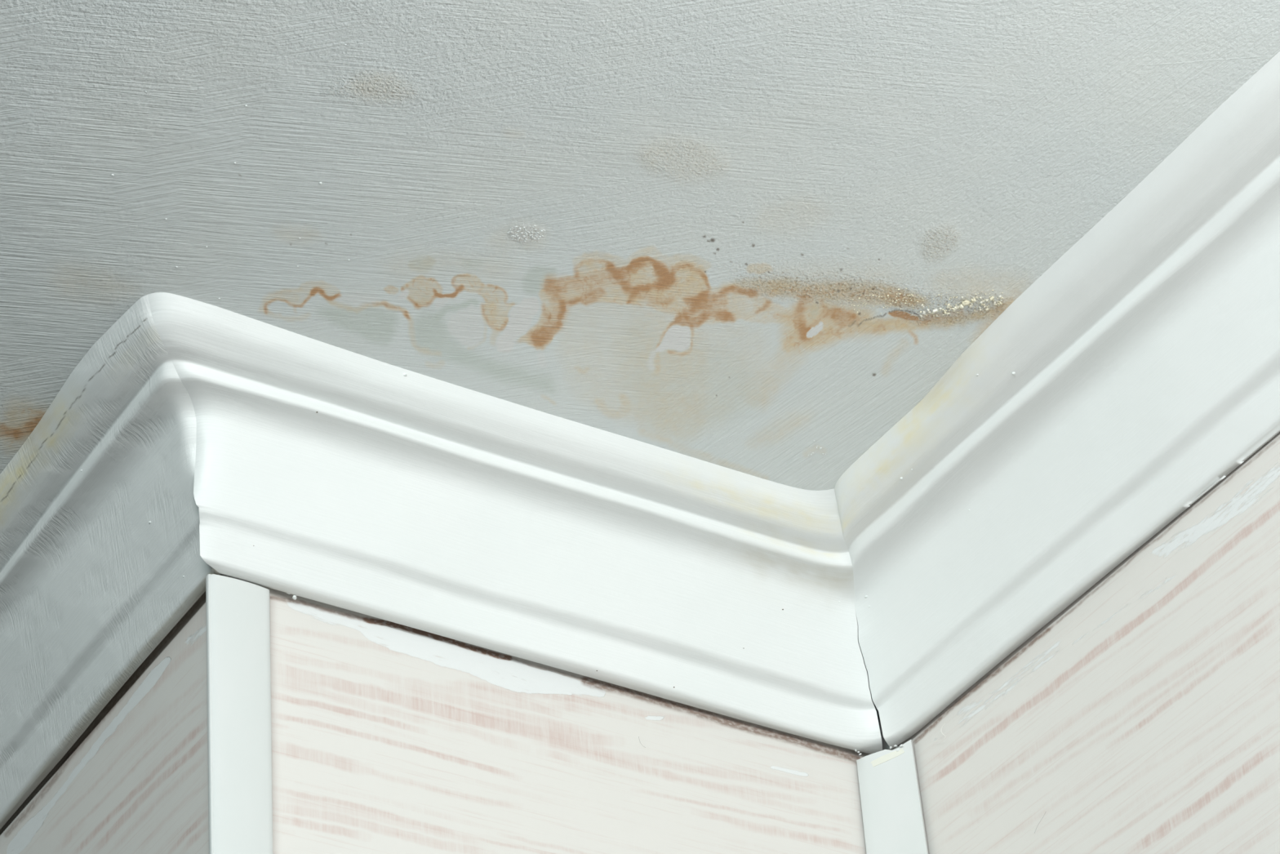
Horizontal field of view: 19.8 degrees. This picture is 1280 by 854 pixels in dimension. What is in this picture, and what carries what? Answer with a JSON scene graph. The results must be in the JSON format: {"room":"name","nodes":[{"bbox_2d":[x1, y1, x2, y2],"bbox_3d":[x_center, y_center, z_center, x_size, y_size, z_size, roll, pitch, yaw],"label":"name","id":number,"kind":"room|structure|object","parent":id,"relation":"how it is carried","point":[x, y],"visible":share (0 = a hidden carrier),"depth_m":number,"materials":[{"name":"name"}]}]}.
{"room":"room in house","nodes":[
{"label":"room in house","id":0,"kind":"room"},
{"bbox_2d":[0,574,223,853],"bbox_3d":[-0.781,1.666,1.986,0.001,2.500,2.496,17,-41,-27],"label":"wall","id":1,"kind":"structure","parent":0,"point":[135,780],"depth_m":1.86,"materials":[{"name":"plastic"}]},
{"bbox_2d":[0,294,220,829],"bbox_3d":[-0.864,0.655,2.632,0.083,0.100,2.533,17,-41,-27],"label":"crown molding","id":2,"kind":"structure","parent":1,"relation":"attached to","point":[100,559],"depth_m":1.88,"materials":[{"name":"paint"}]},
{"bbox_2d":[223,575,871,853],"bbox_3d":[0.035,1.058,1.239,0.396,2.500,0.001,17,-41,-27],"label":"wall","id":3,"kind":"structure","parent":0,"point":[388,737],"depth_m":1.86,"materials":[{"name":"plastic"}]},
{"bbox_2d":[205,573,272,853],"bbox_3d":[-0.122,1.046,1.120,0.035,2.399,0.007,17,-41,-27],"label":"guard","id":4,"kind":"object","parent":3,"relation":"attached to","point":[238,666],"visible":1,"depth_m":1.77,"materials":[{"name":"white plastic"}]},
{"bbox_2d":[147,292,882,755],"bbox_3d":[-0.050,0.055,1.893,0.477,0.102,0.088,17,-41,-27],"label":"crown molding","id":5,"kind":"structure","parent":3,"relation":"attached to","point":[324,473],"depth_m":1.90,"materials":[{"name":"paint"}]},
{"bbox_2d":[0,0,1279,490],"bbox_3d":[-1.359,-0.019,1.735,3.120,0.001,4.000,17,-41,-27],"label":"ceiling","id":6,"kind":"structure","parent":0,"point":[713,187],"depth_m":1.74,"materials":[{"name":"paint"}]},
{"bbox_2d":[506,225,826,466],"bbox_3d":[0.022,-0.039,1.858,0.017,0.001,0.266,-27,-42,28],"label":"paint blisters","id":7,"kind":"object","parent":6,"relation":"attached to","point":[520,228],"visible":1,"depth_m":1.78,"materials":[{"name":"white paint"}]},
{"bbox_2d":[851,288,1004,318],"bbox_3d":[0.144,-0.062,1.840,0.077,0.001,0.024,0,-36,-6],"label":"plaster grit","id":8,"kind":"object","parent":6,"relation":"on","point":[912,295],"visible":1,"depth_m":1.84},
{"bbox_2d":[961,300,969,305],"bbox_3d":[0.163,-0.062,1.841,0.003,0.002,0.004,27,-47,-36],"label":"flake","id":9,"kind":"object","parent":6,"relation":"hanging from","point":[965,302],"visible":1,"depth_m":1.84,"materials":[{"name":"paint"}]},
{"bbox_2d":[890,431,1279,853],"bbox_3d":[0.571,0.741,0.861,0.001,2.500,1.404,17,-41,-27],"label":"wall","id":10,"kind":"structure","parent":0,"point":[1143,717],"depth_m":1.82,"materials":[{"name":"plastic"}]},
{"bbox_2d":[856,739,928,853],"bbox_3d":[0.210,1.142,1.286,0.036,2.397,0.004,-21,-39,21],"label":"guard","id":11,"kind":"object","parent":10,"relation":"attached to","point":[893,820],"visible":1,"depth_m":1.97,"materials":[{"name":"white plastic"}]},
{"bbox_2d":[834,51,1279,751],"bbox_3d":[0.442,-0.226,1.556,0.093,0.107,1.351,17,-41,-27],"label":"crown molding","id":12,"kind":"structure","parent":10,"relation":"attached to","point":[1140,369],"depth_m":1.85,"materials":[{"name":"paint"}]}
]}

